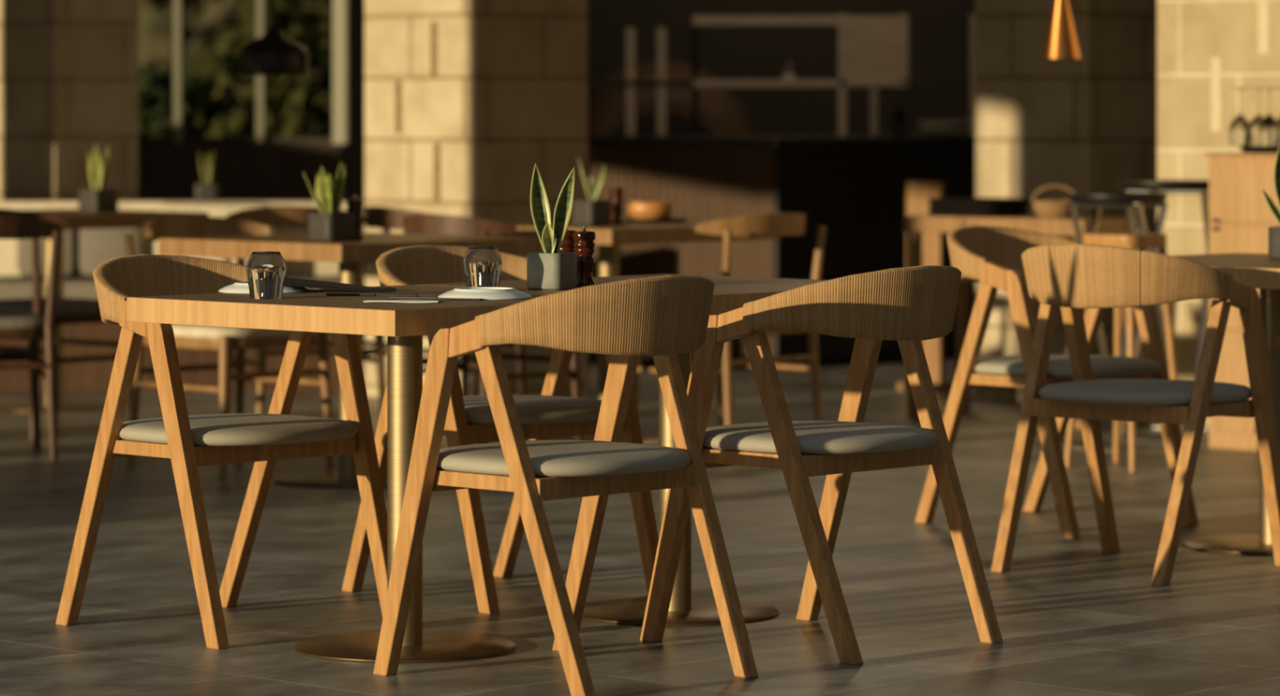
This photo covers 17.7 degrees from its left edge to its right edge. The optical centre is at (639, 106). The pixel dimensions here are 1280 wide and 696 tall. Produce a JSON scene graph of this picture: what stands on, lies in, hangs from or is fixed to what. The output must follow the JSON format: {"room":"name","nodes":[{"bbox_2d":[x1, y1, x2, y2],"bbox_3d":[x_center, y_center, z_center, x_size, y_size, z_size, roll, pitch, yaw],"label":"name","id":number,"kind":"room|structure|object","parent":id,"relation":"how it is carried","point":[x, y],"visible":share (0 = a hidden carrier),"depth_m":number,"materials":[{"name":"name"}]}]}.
{"room":"restaurant","nodes":[
{"label":"restaurant","id":0,"kind":"room"},
{"bbox_2d":[0,0,137,200],"bbox_3d":[-2.477,-0.494,17.808,0.420,3.300,0.450,0,0,44],"label":"wall pillar","id":1,"kind":"structure","parent":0,"point":[68,68],"depth_m":17.66,"materials":[{"name":"stone"}]},
{"bbox_2d":[137,0,364,275],"bbox_3d":[-1.514,-0.494,19.125,1.695,3.300,0.250,0,0,0],"label":"wall","id":2,"kind":"structure","parent":0,"point":[166,171],"depth_m":19.00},
{"bbox_2d":[137,0,349,143],"bbox_3d":[-1.850,-0.636,19.093,1.024,1.616,0.146,0,0,0],"label":"window","id":3,"kind":"structure","parent":2,"relation":"in","point":[192,89],"depth_m":19.16,"materials":[{"name":"grey"}]},
{"bbox_2d":[364,0,587,397],"bbox_3d":[-0.655,-0.494,16.444,0.640,3.300,0.623,0,0,44],"label":"wall pillar","id":4,"kind":"structure","parent":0,"point":[464,99],"depth_m":16.22,"materials":[{"name":"stone"}]},
{"bbox_2d":[0,353,1279,695],"bbox_3d":[0.500,1.206,12.100,11.400,0.100,18.200,0,0,0],"label":"floor","id":5,"kind":"structure","parent":0,"point":[1074,618],"depth_m":10.01,"materials":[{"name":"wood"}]},
{"bbox_2d":[0,216,61,461],"bbox_3d":[-2.184,0.755,13.584,0.527,0.804,0.506,0,0,-15],"label":"dining chair","id":6,"kind":"object","parent":5,"relation":"on","point":[31,327],"visible":1,"depth_m":13.44,"materials":[{"name":"brown wood"}]},
{"bbox_2d":[0,311,44,329],"bbox_3d":[-2.188,0.708,13.600,0.472,0.040,0.472,0,0,-15],"label":"seat cushion","id":7,"kind":"object","parent":6,"relation":"on","point":[8,320],"depth_m":13.43,"materials":[{"name":"beige fabric"}]},
{"bbox_2d":[0,208,130,439],"bbox_3d":[-2.114,0.755,14.588,0.527,0.804,0.506,0,0,44],"label":"dining chair","id":8,"kind":"object","parent":5,"relation":"on","point":[69,311],"visible":0.51,"depth_m":14.39,"materials":[{"name":"brown wood"}]},
{"bbox_2d":[0,297,100,315],"bbox_3d":[-2.103,0.708,14.600,0.472,0.040,0.472,0,0,44],"label":"seat cushion","id":9,"kind":"object","parent":8,"relation":"on","point":[64,306],"depth_m":14.40,"materials":[{"name":"beige fabric"}]},
{"bbox_2d":[0,208,208,413],"bbox_3d":[-2.245,0.781,15.792,0.837,0.750,0.837,0,0,44],"label":"pedestal table","id":10,"kind":"object","parent":5,"relation":"on","point":[122,219],"visible":0.58,"depth_m":15.74,"materials":[{"name":"brown wood"}]},
{"bbox_2d":[78,144,118,213],"bbox_3d":[-2.070,0.274,15.750,0.120,0.263,0.120,0,0,44],"label":"snake plant","id":11,"kind":"object","parent":10,"relation":"on","point":[95,199],"visible":1,"depth_m":15.72,"materials":[{"name":"green plant"}]},
{"bbox_2d":[0,200,347,391],"bbox_3d":[-2.045,0.776,17.060,1.673,0.760,0.620,0,0,0],"label":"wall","id":12,"kind":"structure","parent":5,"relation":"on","point":[87,375],"depth_m":16.75,"materials":[{"name":"brown wood"}]},
{"bbox_2d":[17,229,76,277],"bbox_3d":[-2.469,0.583,17.165,0.244,0.255,0.140,0,0,0],"label":"cushion","id":13,"kind":"object","parent":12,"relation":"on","point":[24,246],"visible":0.46,"depth_m":17.10,"materials":[{"name":"beige fabric"}]},
{"bbox_2d":[79,227,142,277],"bbox_3d":[-2.206,0.588,17.165,0.257,0.245,0.140,0,0,0],"label":"cushion","id":14,"kind":"object","parent":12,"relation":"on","point":[98,246],"visible":0.4,"depth_m":17.10,"materials":[{"name":"beige fabric"}]},
{"bbox_2d":[0,277,338,299],"bbox_3d":[-2.045,0.786,17.000,1.673,0.140,0.500,0,0,0],"label":"seat cushion","id":15,"kind":"object","parent":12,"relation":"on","point":[10,287],"depth_m":16.75,"materials":[{"name":"beige fabric"}]},
{"bbox_2d":[195,151,219,200],"bbox_3d":[-1.817,0.288,17.310,0.100,0.210,0.100,0,0,0],"label":"snake plant","id":16,"kind":"object","parent":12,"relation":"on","point":[208,191],"visible":1,"depth_m":17.26,"materials":[{"name":"green plant"}]},
{"bbox_2d":[154,202,274,265],"bbox_3d":[-1.772,0.556,17.165,0.494,0.310,0.140,0,0,0],"label":"cushion","id":17,"kind":"object","parent":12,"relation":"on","point":[221,210],"visible":0.27,"depth_m":17.10,"materials":[{"name":"beige fabric"}]},
{"bbox_2d":[55,254,387,649],"bbox_3d":[-0.920,0.746,9.164,0.589,0.820,0.560,0,0,44],"label":"chair","id":18,"kind":"object","parent":5,"relation":"on","point":[190,442],"visible":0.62,"depth_m":9.10,"materials":[{"name":"brown wood"}]},
{"bbox_2d":[119,413,357,445],"bbox_3d":[-0.896,0.714,9.141,0.492,0.039,0.496,0,0,44],"label":"seat cushion","id":19,"kind":"object","parent":18,"relation":"on","point":[212,429],"depth_m":8.99,"materials":[{"name":"grey fabric"}]},
{"bbox_2d":[124,215,333,477],"bbox_3d":[-1.312,0.755,13.172,0.506,0.804,0.527,0,0,44],"label":"dining chair","id":20,"kind":"object","parent":5,"relation":"on","point":[224,340],"visible":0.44,"depth_m":13.14,"materials":[{"name":"brown wood"}]},
{"bbox_2d":[171,324,321,338],"bbox_3d":[-1.300,0.708,13.160,0.472,0.040,0.472,0,0,44],"label":"seat cushion","id":21,"kind":"object","parent":20,"relation":"on","point":[180,331],"depth_m":12.93,"materials":[{"name":"beige fabric"}]},
{"bbox_2d":[222,205,386,413],"bbox_3d":[-1.174,0.755,14.416,0.527,0.804,0.506,0,0,-20],"label":"dining chair","id":22,"kind":"object","parent":5,"relation":"on","point":[280,216],"visible":0.11,"depth_m":14.51,"materials":[{"name":"brown wood"}]},
{"bbox_2d":[126,284,560,663],"bbox_3d":[-0.501,0.781,8.784,0.837,0.750,0.837,0,0,44],"label":"pedestal table","id":23,"kind":"object","parent":5,"relation":"on","point":[405,325],"visible":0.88,"depth_m":8.71,"materials":[{"name":"brown wood"}]},
{"bbox_2d":[218,281,310,293],"bbox_3d":[-0.822,0.395,9.014,0.200,0.020,0.200,0,0,0],"label":"plate","id":24,"kind":"object","parent":23,"relation":"on","point":[241,287],"visible":0.58,"depth_m":8.95,"materials":[{"name":"white ceramic"}]},
{"bbox_2d":[245,251,286,299],"bbox_3d":[-0.789,0.356,8.701,0.085,0.099,0.085,0,0,0],"label":"drinking glass","id":25,"kind":"object","parent":23,"relation":"on","point":[265,270],"visible":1,"depth_m":8.67,"materials":[{"name":"white"}]},
{"bbox_2d":[284,277,395,292],"bbox_3d":[-0.682,0.390,9.021,0.300,0.031,0.185,0,0,0],"label":"napkin","id":26,"kind":"object","parent":23,"relation":"on","point":[288,282],"visible":0.84,"depth_m":8.99,"materials":[{"name":"black fabric"}]},
{"bbox_2d":[325,293,417,296],"bbox_3d":[-0.574,0.403,8.808,0.200,0.005,0.022,0,0,12],"label":"fork","id":27,"kind":"object","parent":23,"relation":"on","point":[326,294],"visible":1,"depth_m":8.81,"materials":[{"name":"black paint"}]},
{"bbox_2d":[363,299,444,302],"bbox_3d":[-0.489,0.403,8.532,0.161,0.004,0.051,0,0,6],"label":"paper slip","id":28,"kind":"object","parent":23,"relation":"on","point":[400,300],"visible":1,"depth_m":8.52,"materials":[{"name":"white paper"}]},
{"bbox_2d":[388,296,483,300],"bbox_3d":[-0.429,0.403,8.647,0.210,0.005,0.017,0,0,20],"label":"knife","id":29,"kind":"object","parent":23,"relation":"on","point":[389,297],"visible":1,"depth_m":8.65,"materials":[{"name":"black paint"}]},
{"bbox_2d":[463,246,502,287],"bbox_3d":[-0.344,0.356,9.029,0.085,0.099,0.085,0,0,0],"label":"drinking glass","id":30,"kind":"object","parent":23,"relation":"on","point":[482,265],"visible":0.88,"depth_m":9.00,"materials":[{"name":"white"}]},
{"bbox_2d":[438,287,531,300],"bbox_3d":[-0.328,0.395,8.721,0.200,0.020,0.200,0,0,0],"label":"plate","id":31,"kind":"object","parent":23,"relation":"on","point":[485,293],"visible":1,"depth_m":8.66,"materials":[{"name":"white ceramic"}]},
{"bbox_2d":[526,163,576,290],"bbox_3d":[-0.190,0.265,9.121,0.105,0.280,0.090,0,0,29],"label":"snake plant","id":32,"kind":"object","parent":23,"relation":"on","point":[551,269],"visible":0.99,"depth_m":9.11,"materials":[{"name":"green plant"}]},
{"bbox_2d":[158,232,542,488],"bbox_3d":[-0.890,0.781,12.692,0.837,0.750,0.837,0,0,44],"label":"pedestal table","id":33,"kind":"object","parent":5,"relation":"on","point":[350,255],"visible":0.64,"depth_m":12.56,"materials":[{"name":"brown wood"}]},
{"bbox_2d":[303,161,354,241],"bbox_3d":[-0.943,0.285,12.412,0.120,0.241,0.134,0,0,44],"label":"snake plant","id":34,"kind":"object","parent":33,"relation":"on","point":[329,224],"visible":1,"depth_m":12.39,"materials":[{"name":"green plant"}]},
{"bbox_2d":[346,195,364,240],"bbox_3d":[-0.861,0.336,12.463,0.052,0.139,0.052,0,0,0],"label":"pepper mill","id":35,"kind":"object","parent":33,"relation":"on","point":[354,206],"visible":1,"depth_m":12.44,"materials":[{"name":"brown wood"}]},
{"bbox_2d":[363,206,525,396],"bbox_3d":[-0.724,0.755,14.691,0.506,0.804,0.527,0,0,-30],"label":"dining chair","id":36,"kind":"object","parent":5,"relation":"on","point":[380,217],"visible":0.15,"depth_m":14.57,"materials":[{"name":"brown wood"}]},
{"bbox_2d":[382,213,582,444],"bbox_3d":[-0.524,0.755,13.708,0.527,0.804,0.506,0,0,44],"label":"dining chair","id":37,"kind":"object","parent":5,"relation":"on","point":[421,224],"visible":0.21,"depth_m":13.51,"materials":[{"name":"brown wood"}]},
{"bbox_2d":[342,244,658,614],"bbox_3d":[-0.332,0.746,9.771,0.560,0.820,0.589,0,0,-41],"label":"chair","id":38,"kind":"object","parent":5,"relation":"on","point":[469,420],"visible":0.44,"depth_m":9.74,"materials":[{"name":"brown wood"}]},
{"bbox_2d":[462,395,601,424],"bbox_3d":[-0.310,0.714,9.746,0.496,0.039,0.492,0,0,-41],"label":"seat cushion","id":39,"kind":"object","parent":38,"relation":"on","point":[531,409],"depth_m":9.58,"materials":[{"name":"grey fabric"}]},
{"bbox_2d":[373,275,758,695],"bbox_3d":[-0.143,0.746,8.374,0.589,0.820,0.560,0,0,44],"label":"chair","id":40,"kind":"object","parent":5,"relation":"on","point":[664,317],"visible":1,"depth_m":8.23,"materials":[{"name":"wood"}]},
{"bbox_2d":[436,440,690,476],"bbox_3d":[-0.167,0.714,8.398,0.492,0.039,0.496,0,0,44],"label":"seat cushion","id":41,"kind":"object","parent":40,"relation":"on","point":[537,458],"depth_m":8.25,"materials":[{"name":"grey fabric"}]},
{"bbox_2d":[422,274,828,626],"bbox_3d":[0.080,0.781,9.391,0.837,0.750,0.837,0,0,44],"label":"pedestal table","id":42,"kind":"object","parent":5,"relation":"on","point":[730,293],"visible":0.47,"depth_m":9.36,"materials":[{"name":"brown wood"}]},
{"bbox_2d":[559,226,576,252],"bbox_3d":[-0.168,0.336,9.321,0.052,0.139,0.052,0,0,0],"label":"pepper mill","id":43,"kind":"object","parent":42,"relation":"on","point":[566,246],"visible":0.27,"depth_m":9.30,"materials":[{"name":"brown wood"}]},
{"bbox_2d":[573,225,595,288],"bbox_3d":[-0.125,0.336,9.241,0.052,0.139,0.052,0,0,0],"label":"pepper mill","id":44,"kind":"object","parent":42,"relation":"on","point":[584,244],"visible":0.9,"depth_m":9.22,"materials":[{"name":"brown wood"}]},
{"bbox_2d":[500,220,780,445],"bbox_3d":[-0.108,0.781,14.192,0.837,0.750,0.837,0,0,44],"label":"pedestal table","id":45,"kind":"object","parent":5,"relation":"on","point":[608,240],"visible":0.23,"depth_m":13.91,"materials":[{"name":"brown wood"}]},
{"bbox_2d":[571,158,610,226],"bbox_3d":[-0.166,0.288,14.000,0.105,0.235,0.105,0,0,44],"label":"snake plant","id":46,"kind":"object","parent":45,"relation":"on","point":[590,212],"visible":0.99,"depth_m":13.97,"materials":[{"name":"green plant"}]},
{"bbox_2d":[608,184,624,224],"bbox_3d":[-0.080,0.336,14.150,0.052,0.139,0.052,0,0,0],"label":"pepper mill","id":47,"kind":"object","parent":45,"relation":"on","point":[616,196],"visible":0.99,"depth_m":14.13,"materials":[{"name":"brown wood"}]},
{"bbox_2d":[622,217,688,222],"bbox_3d":[0.035,0.400,14.450,0.270,0.012,0.270,0,0,0],"label":"serving tray","id":48,"kind":"object","parent":45,"relation":"on","point":[625,220],"visible":0.69,"depth_m":14.34,"materials":[{"name":"black paint"}]},
{"bbox_2d":[626,200,673,219],"bbox_3d":[0.035,0.367,14.450,0.166,0.068,0.166,0,0,0],"label":"wooden bowl","id":49,"kind":"object","parent":48,"relation":"on","point":[636,210],"visible":0.98,"depth_m":14.38,"materials":[{"name":"brown wood"}]},
{"bbox_2d":[587,59,752,199],"bbox_3d":[0.105,0.461,20.305,1.100,1.390,1.010,0,0,0],"label":"oven","id":50,"kind":"object","parent":5,"relation":"on","point":[721,112],"visible":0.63,"depth_m":20.02,"materials":[{"name":"metal"}]},
{"bbox_2d":[633,212,826,426],"bbox_3d":[0.294,0.755,13.888,0.506,0.804,0.527,0,0,44],"label":"dining chair","id":51,"kind":"object","parent":5,"relation":"on","point":[778,224],"visible":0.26,"depth_m":13.72,"materials":[{"name":"brown wood"}]},
{"bbox_2d":[587,133,975,370],"bbox_3d":[0.944,0.646,19.157,1.160,1.020,2.230,0,0,44],"label":"bar counter","id":52,"kind":"object","parent":5,"relation":"on","point":[852,186],"depth_m":18.33,"materials":[{"name":"brown wood"}]},
{"bbox_2d":[587,13,975,136],"bbox_3d":[0.653,-0.144,18.900,1.778,0.556,0.300,0,0,0],"label":"shelf rack","id":53,"kind":"object","parent":52,"relation":"on","point":[873,51],"visible":0.96,"depth_m":18.75,"materials":[{"name":"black metal"}]},
{"bbox_2d":[777,61,801,79],"bbox_3d":[0.685,-0.165,18.900,0.110,0.083,0.110,0,0,0],"label":"steel pot","id":54,"kind":"object","parent":53,"relation":"on","point":[788,73],"visible":1,"depth_m":18.86,"materials":[{"name":"silver metal"}]},
{"bbox_2d":[587,133,975,146],"bbox_3d":[0.944,0.156,19.157,1.160,0.040,2.230,0,0,44],"label":"countertop","id":55,"kind":"structure","parent":52,"relation":"on","point":[882,140],"depth_m":18.44,"materials":[{"name":"grey"}]},
{"bbox_2d":[892,103,906,136],"bbox_3d":[1.192,0.061,18.950,0.064,0.150,0.064,0,0,0],"label":"bottle","id":56,"kind":"object","parent":52,"relation":"on","point":[899,118],"visible":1,"depth_m":18.93,"materials":[{"name":"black glass"}]},
{"bbox_2d":[918,133,969,136],"bbox_3d":[1.409,0.129,19.000,0.260,0.014,0.260,0,0,0],"label":"plate","id":57,"kind":"object","parent":52,"relation":"on","point":[926,134],"visible":0.91,"depth_m":18.91,"materials":[{"name":"white"}]},
{"bbox_2d":[917,129,969,133],"bbox_3d":[1.409,0.115,19.000,0.260,0.014,0.260,0,0,0],"label":"plate","id":58,"kind":"object","parent":57,"relation":"on","point":[924,131],"visible":0.88,"depth_m":18.91,"materials":[{"name":"white"}]},
{"bbox_2d":[917,126,969,129],"bbox_3d":[1.409,0.101,19.000,0.260,0.014,0.260,0,0,0],"label":"plate","id":59,"kind":"object","parent":58,"relation":"on","point":[923,127],"visible":0.94,"depth_m":18.92,"materials":[{"name":"white"}]},
{"bbox_2d":[918,123,969,126],"bbox_3d":[1.409,0.086,19.000,0.260,0.014,0.260,0,0,0],"label":"plate","id":60,"kind":"object","parent":59,"relation":"on","point":[923,124],"visible":0.92,"depth_m":18.91,"materials":[{"name":"white"}]},
{"bbox_2d":[918,120,969,124],"bbox_3d":[1.409,0.072,19.000,0.260,0.014,0.260,0,0,0],"label":"plate","id":61,"kind":"object","parent":60,"relation":"on","point":[926,122],"visible":0.91,"depth_m":18.91,"materials":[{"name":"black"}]},
{"bbox_2d":[640,265,1003,665],"bbox_3d":[0.399,0.746,8.903,0.589,0.820,0.560,0,0,43],"label":"chair","id":62,"kind":"object","parent":5,"relation":"on","point":[908,306],"visible":1,"depth_m":8.75,"materials":[{"name":"brown wood"}]},
{"bbox_2d":[702,420,937,454],"bbox_3d":[0.375,0.714,8.926,0.492,0.039,0.496,0,0,43],"label":"seat cushion","id":63,"kind":"object","parent":62,"relation":"on","point":[802,437],"depth_m":8.77,"materials":[{"name":"grey fabric"}]},
{"bbox_2d":[897,181,953,391],"bbox_3d":[1.167,0.731,16.808,0.180,0.850,0.200,0,0,44],"label":"cabinet","id":64,"kind":"object","parent":5,"relation":"on","point":[917,193],"visible":0.48,"depth_m":16.77,"materials":[{"name":"brown wood"}]},
{"bbox_2d":[903,214,1136,429],"bbox_3d":[1.401,0.781,15.163,0.840,0.750,0.340,0,0,44],"label":"table","id":65,"kind":"object","parent":5,"relation":"on","point":[915,225],"visible":0.42,"depth_m":15.19,"materials":[{"name":"brown wood"}]},
{"bbox_2d":[926,209,1030,217],"bbox_3d":[1.256,0.396,15.301,0.340,0.020,0.260,0,0,44],"label":"serving tray","id":66,"kind":"object","parent":65,"relation":"on","point":[932,212],"visible":0.88,"depth_m":15.20,"materials":[{"name":"black paint"}]},
{"bbox_2d":[927,204,1029,211],"bbox_3d":[1.256,0.374,15.301,0.340,0.020,0.260,0,0,44],"label":"serving tray","id":67,"kind":"object","parent":66,"relation":"on","point":[932,206],"visible":0.88,"depth_m":15.20,"materials":[{"name":"black paint"}]},
{"bbox_2d":[927,197,1030,204],"bbox_3d":[1.256,0.352,15.301,0.340,0.020,0.260,0,0,44],"label":"serving tray","id":68,"kind":"object","parent":67,"relation":"on","point":[957,201],"visible":1,"depth_m":15.21,"materials":[{"name":"black paint"}]},
{"bbox_2d":[1031,184,1075,217],"bbox_3d":[1.516,0.345,15.053,0.172,0.121,0.170,0,0,0],"label":"bread basket","id":69,"kind":"object","parent":65,"relation":"on","point":[1042,208],"visible":0.84,"depth_m":14.99,"materials":[{"name":"wicker"}]},
{"bbox_2d":[915,226,1199,539],"bbox_3d":[1.145,0.746,11.406,0.560,0.820,0.589,0,0,-45],"label":"chair","id":70,"kind":"object","parent":5,"relation":"on","point":[990,256],"visible":0.64,"depth_m":11.30,"materials":[{"name":"brown wood"}]},
{"bbox_2d":[974,354,1160,377],"bbox_3d":[1.168,0.714,11.382,0.496,0.039,0.492,0,0,-45],"label":"seat cushion","id":71,"kind":"object","parent":70,"relation":"on","point":[1059,365],"depth_m":11.24,"materials":[{"name":"grey fabric"}]},
{"bbox_2d":[1061,192,1185,451],"bbox_3d":[1.630,0.727,14.050,0.330,0.858,0.424,0,0,44],"label":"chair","id":72,"kind":"object","parent":5,"relation":"on","point":[1097,200],"visible":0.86,"depth_m":13.98,"materials":[{"name":"black paint"}]},
{"bbox_2d":[1069,192,1167,204],"bbox_3d":[1.630,0.313,14.050,0.330,0.030,0.330,0,0,44],"label":"tray","id":73,"kind":"object","parent":72,"relation":"on","point":[1086,197],"depth_m":13.93,"materials":[{"name":"black paint"}]},
{"bbox_2d":[1064,232,1182,472],"bbox_3d":[1.552,0.782,13.200,0.281,0.749,0.281,0,0,44],"label":"stool","id":74,"kind":"object","parent":5,"relation":"on","point":[1126,240],"visible":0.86,"depth_m":13.18,"materials":[{"name":"brown wood"}]},
{"bbox_2d":[991,243,1279,586],"bbox_3d":[1.248,0.746,10.312,0.560,0.820,0.589,0,0,39],"label":"chair","id":75,"kind":"object","parent":5,"relation":"on","point":[1071,277],"visible":1,"depth_m":10.18,"materials":[{"name":"brown wood"}]},
{"bbox_2d":[1038,378,1251,405],"bbox_3d":[1.269,0.714,10.338,0.496,0.039,0.492,0,0,39],"label":"seat cushion","id":76,"kind":"object","parent":75,"relation":"on","point":[1079,392],"depth_m":10.18,"materials":[{"name":"grey fabric"}]},
{"bbox_2d":[1111,179,1208,435],"bbox_3d":[1.867,0.708,14.450,0.380,0.895,0.424,0,0,27],"label":"bar stool","id":77,"kind":"object","parent":5,"relation":"on","point":[1162,186],"visible":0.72,"depth_m":14.33,"materials":[{"name":"black paint"}]},
{"bbox_2d":[1117,179,1208,190],"bbox_3d":[1.867,0.276,14.450,0.380,0.030,0.380,0,0,27],"label":"tray","id":78,"kind":"object","parent":77,"relation":"on","point":[1162,184],"depth_m":14.29,"materials":[{"name":"black paint"}]},
{"bbox_2d":[1171,253,1279,555],"bbox_3d":[1.665,0.781,10.825,0.837,0.750,0.837,0,0,44],"label":"pedestal table","id":79,"kind":"object","parent":5,"relation":"on","point":[1260,271],"visible":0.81,"depth_m":10.79,"materials":[{"name":"brown wood"}]},
{"bbox_2d":[1261,145,1279,259],"bbox_3d":[1.739,0.225,10.969,0.122,0.360,0.124,0,0,44],"label":"snake plant","id":80,"kind":"object","parent":79,"relation":"on","point":[1273,232],"visible":1,"depth_m":10.96,"materials":[{"name":"green plant"}]},
{"bbox_2d":[1204,151,1279,451],"bbox_3d":[2.361,0.656,13.828,0.820,1.000,0.494,0,0,44],"label":"sideboard","id":81,"kind":"object","parent":5,"relation":"on","point":[1241,217],"visible":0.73,"depth_m":13.85,"materials":[{"name":"brown wood"}]},
{"bbox_2d":[1237,145,1279,152],"bbox_3d":[2.280,0.145,13.887,0.520,0.022,0.260,0,0,44],"label":"serving tray","id":82,"kind":"object","parent":81,"relation":"on","point":[1256,148],"visible":0.9,"depth_m":13.90,"materials":[{"name":"black paint"}]},
{"bbox_2d":[1228,87,1253,146],"bbox_3d":[2.048,0.033,14.054,0.082,0.200,0.082,0,0,0],"label":"wine glass","id":83,"kind":"object","parent":82,"relation":"on","point":[1240,131],"visible":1,"depth_m":14.03,"materials":[{"name":"white"}]},
{"bbox_2d":[1249,87,1263,145],"bbox_3d":[2.120,0.033,14.116,0.082,0.200,0.082,0,0,0],"label":"wine glass","id":84,"kind":"object","parent":82,"relation":"on","point":[1255,122],"visible":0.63,"depth_m":14.09,"materials":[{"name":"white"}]},
{"bbox_2d":[1257,86,1279,146],"bbox_3d":[2.131,0.033,13.961,0.082,0.200,0.082,0,0,0],"label":"wine glass","id":85,"kind":"object","parent":82,"relation":"on","point":[1268,129],"visible":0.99,"depth_m":13.93,"materials":[{"name":"white"}]},
{"bbox_2d":[587,0,975,135],"bbox_3d":[2.631,-0.494,21.100,6.738,3.300,0.200,0,0,0],"label":"wall","id":86,"kind":"structure","parent":0,"point":[939,30],"depth_m":21.00,"materials":[{"name":"black"}]},
{"bbox_2d":[975,0,1156,401],"bbox_3d":[1.718,-0.494,16.294,0.555,3.300,0.560,0,0,44],"label":"wall pillar","id":87,"kind":"structure","parent":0,"point":[1088,123],"depth_m":16.09,"materials":[{"name":"stone"}]},
{"bbox_2d":[1156,0,1279,426],"bbox_3d":[2.987,-0.494,14.232,2.600,3.300,0.503,0,0,44],"label":"stone wall","id":88,"kind":"structure","parent":0,"point":[1206,49],"depth_m":14.82,"materials":[{"name":"stone"}]},
{"bbox_3d":[0.500,-2.219,16.100,11.400,0.150,10.200,0,0,0],"label":"ceiling","id":89,"kind":"structure","parent":0,"visible":0},
{"bbox_2d":[239,0,308,75],"bbox_3d":[-1.314,-1.129,14.800,0.248,2.031,0.248,0,0,0],"label":"pendant lamp","id":90,"kind":"object","parent":89,"relation":"hanging from","point":[273,53],"visible":1,"depth_m":14.71,"materials":[{"name":"black metal"}]},
{"bbox_2d":[1040,0,1080,58],"bbox_3d":[1.389,-1.151,13.600,0.132,1.986,0.132,0,0,0],"label":"pendant lamp","id":91,"kind":"object","parent":89,"relation":"hanging from","point":[1060,41],"visible":1,"depth_m":13.56,"materials":[{"name":"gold metal"}]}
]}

